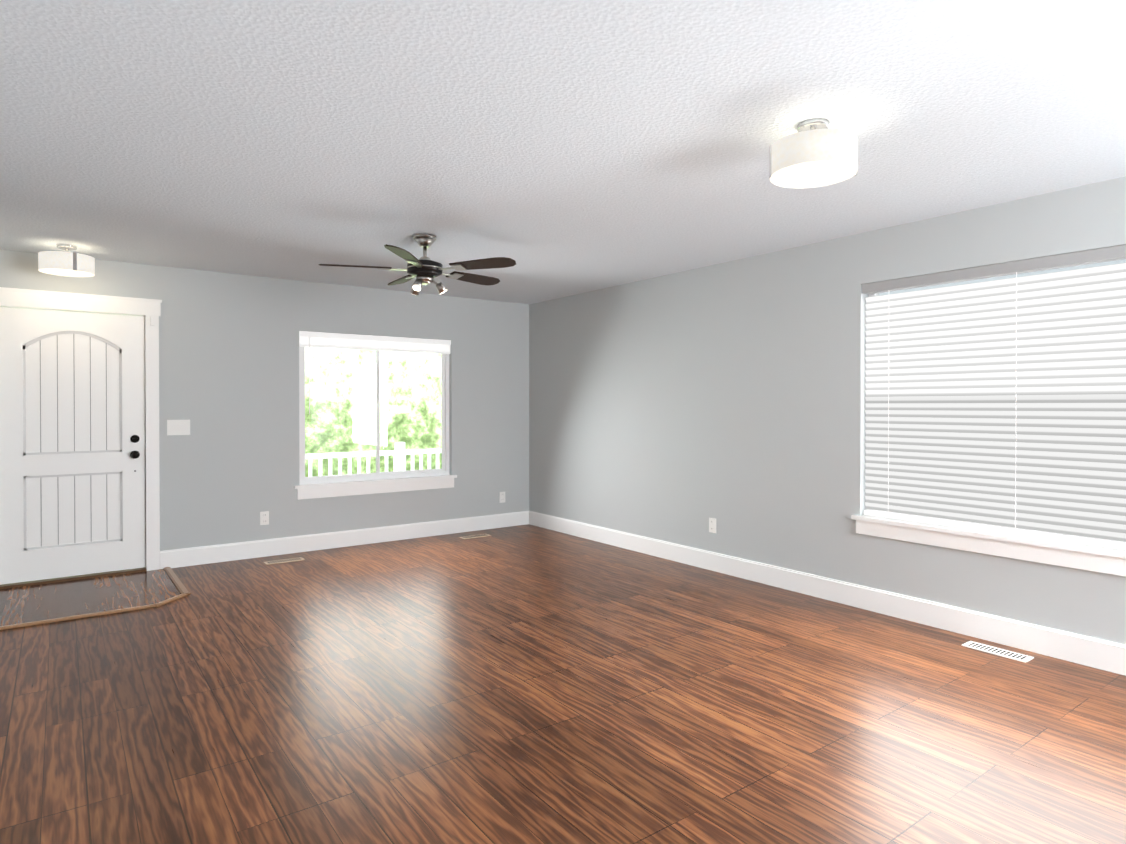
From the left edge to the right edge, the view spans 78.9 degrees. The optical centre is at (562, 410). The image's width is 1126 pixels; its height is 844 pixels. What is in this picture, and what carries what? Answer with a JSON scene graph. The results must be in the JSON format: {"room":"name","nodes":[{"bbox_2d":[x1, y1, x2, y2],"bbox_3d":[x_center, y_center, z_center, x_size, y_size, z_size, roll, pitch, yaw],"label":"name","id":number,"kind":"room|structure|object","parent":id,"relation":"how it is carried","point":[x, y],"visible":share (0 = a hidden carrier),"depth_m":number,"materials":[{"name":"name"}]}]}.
{"room":"empty living room","nodes":[
{"label":"empty living room","id":0,"kind":"room"},
{"bbox_2d":[0,249,528,550],"bbox_3d":[-2.712,0.057,5.993,6.000,2.440,0.160,0,1,-36],"label":"wall","id":1,"kind":"structure","parent":0,"point":[229,383],"depth_m":6.02,"materials":[{"name":"grey paint"}]},
{"bbox_2d":[0,307,144,584],"bbox_3d":[-3.700,0.255,5.174,0.925,2.001,0.124,0,1,-36],"label":"door","id":2,"kind":"structure","parent":1,"relation":"in","point":[72,443],"depth_m":5.18,"materials":[{"name":"white wood"}]},
{"bbox_2d":[0,567,146,588],"bbox_3d":[-3.715,1.272,5.209,0.923,0.022,0.130,0,1,-36],"label":"door threshold sill","id":3,"kind":"structure","parent":1,"relation":"attached to","point":[61,579],"depth_m":5.16,"materials":[{"name":"brown metal"}]},
{"bbox_2d":[0,287,161,570],"bbox_3d":[-3.731,0.200,5.223,1.151,2.165,0.196,0,1,-36],"label":"door frame","id":4,"kind":"structure","parent":1,"relation":"attached to","point":[149,310],"depth_m":5.44,"materials":[{"name":"white wood"}]},
{"bbox_2d":[167,420,189,434],"bbox_3d":[-3.133,0.140,5.579,0.165,0.125,0.010,0,1,-36],"label":"switch plate","id":5,"kind":"object","parent":1,"relation":"attached to","point":[178,427],"visible":1,"depth_m":5.58,"materials":[{"name":"white plastic"}]},
{"bbox_2d":[260,511,268,524],"bbox_3d":[-2.606,0.942,5.973,0.072,0.116,0.008,0,1,-36],"label":"electrical outlet","id":6,"kind":"object","parent":1,"relation":"attached to","point":[264,517],"visible":1,"depth_m":5.97,"materials":[{"name":"white plastic"}]},
{"bbox_2d":[160,511,527,568],"bbox_3d":[-1.822,1.199,6.546,3.522,0.147,0.016,0,1,-36],"label":"baseboard","id":7,"kind":"structure","parent":1,"relation":"attached to","point":[184,557],"depth_m":6.30,"materials":[{"name":"white wood"}]},
{"bbox_2d":[294,331,456,499],"bbox_3d":[-1.781,0.040,6.626,1.607,1.515,0.142,0,1,-36],"label":"window","id":8,"kind":"structure","parent":1,"relation":"in","point":[377,344],"depth_m":6.60,"materials":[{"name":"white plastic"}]},
{"bbox_2d":[499,492,504,502],"bbox_3d":[-0.655,0.941,7.406,0.072,0.116,0.008,0,1,-36],"label":"electrical outlet","id":9,"kind":"object","parent":1,"relation":"attached to","point":[501,497],"visible":1,"depth_m":7.40,"materials":[{"name":"white plastic"}]},
{"bbox_2d":[0,524,1125,843],"bbox_3d":[0.030,1.344,2.272,6.000,0.080,9.420,0,1,-36],"label":"floor","id":10,"kind":"structure","parent":0,"point":[524,684],"depth_m":2.91,"materials":[{"name":"brown wood"}]},
{"bbox_2d":[0,567,190,629],"bbox_3d":[-3.714,1.280,4.428,2.214,0.016,1.204,0,1,-36],"label":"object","id":11,"kind":"structure","parent":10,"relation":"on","point":[23,606],"depth_m":4.69,"materials":[{"name":"brown wood"}]},
{"bbox_2d":[263,557,304,564],"bbox_3d":[-2.358,1.275,5.791,0.310,0.006,0.110,0,1,-36],"label":"floor vent","id":12,"kind":"object","parent":10,"relation":"in","point":[283,561],"visible":0.98,"depth_m":5.77,"materials":[{"name":"beige metal"}]},
{"bbox_2d":[459,534,490,538],"bbox_3d":[-0.883,1.267,6.874,0.310,0.006,0.110,0,1,-36],"label":"floor vent","id":13,"kind":"object","parent":10,"relation":"in","point":[474,536],"visible":1,"depth_m":6.86,"materials":[{"name":"beige metal"}]},
{"bbox_2d":[961,641,1033,662],"bbox_3d":[2.325,1.291,3.666,0.110,0.006,0.310,0,1,-36],"label":"floor vent","id":14,"kind":"object","parent":10,"relation":"in","point":[1000,652],"visible":1,"depth_m":3.65,"materials":[{"name":"white metal"}]},
{"bbox_2d":[0,0,1125,303],"bbox_3d":[0.030,-1.166,2.253,6.000,0.060,9.420,0,1,-36],"label":"ceiling","id":15,"kind":"structure","parent":0,"point":[558,148],"depth_m":2.74,"materials":[{"name":"white paint"}]},
{"bbox_2d":[38,244,94,276],"bbox_3d":[-3.479,-1.058,4.800,0.320,0.194,0.323,0,1,-36],"label":"light","id":16,"kind":"object","parent":15,"relation":"attached to","point":[67,263],"visible":1,"depth_m":4.71,"materials":[{"name":"white metal"}]},
{"bbox_2d":[319,234,515,294],"bbox_3d":[-0.928,-0.964,4.581,1.270,0.378,1.247,0,1,-36],"label":"fan","id":17,"kind":"object","parent":15,"relation":"hanging from","point":[424,270],"visible":1,"depth_m":4.46,"materials":[{"name":"brown wood"}]},
{"bbox_2d":[769,118,857,187],"bbox_3d":[0.997,-1.037,2.728,0.330,0.204,0.330,0,1,-36],"label":"flush-mount light","id":18,"kind":"object","parent":15,"relation":"attached to","point":[814,152],"visible":1,"depth_m":2.64,"materials":[{"name":"white metal"}]},
{"bbox_2d":[529,176,1125,644],"bbox_3d":[2.430,0.072,3.927,0.160,2.440,9.260,0,1,-36],"label":"wall","id":19,"kind":"structure","parent":0,"point":[681,408],"depth_m":5.02,"materials":[{"name":"grey paint"}]},
{"bbox_2d":[709,518,715,532],"bbox_3d":[1.196,0.921,5.471,0.008,0.116,0.072,0,1,-36],"label":"electrical outlet","id":20,"kind":"object","parent":19,"relation":"attached to","point":[712,525],"visible":1,"depth_m":5.47,"materials":[{"name":"white plastic"}]},
{"bbox_2d":[528,511,1125,675],"bbox_3d":[2.312,1.218,3.948,0.016,0.147,9.100,0,1,-36],"label":"baseboard","id":21,"kind":"structure","parent":19,"relation":"attached to","point":[1105,655],"depth_m":4.32,"materials":[{"name":"white wood"}]},
{"bbox_2d":[851,245,1125,575],"bbox_3d":[2.517,-0.004,3.773,0.182,1.625,1.880,0,1,-36],"label":"window","id":22,"kind":"structure","parent":19,"relation":"in","point":[997,406],"depth_m":3.81,"materials":[{"name":"white plastic"}]},
{"label":"outside","id":23,"kind":"structure","parent":0,"visible":0},
{"bbox_2d":[305,347,441,476],"bbox_3d":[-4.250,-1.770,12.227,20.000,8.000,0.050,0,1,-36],"label":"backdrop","id":24,"kind":"structure","parent":23,"point":[350,409],"depth_m":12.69,"materials":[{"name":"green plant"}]},
{"bbox_3d":[-2.501,1.427,7.337,9.000,0.080,1.740,0,1,-36],"label":"porch deck","id":25,"kind":"object","parent":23,"visible":0},
{"bbox_2d":[305,442,441,476],"bbox_3d":[-2.947,0.893,7.899,8.650,0.980,0.100,0,1,-36],"label":"railing","id":26,"kind":"object","parent":25,"relation":"on","point":[311,456],"depth_m":8.32,"materials":[{"name":"white wood"}]}
]}

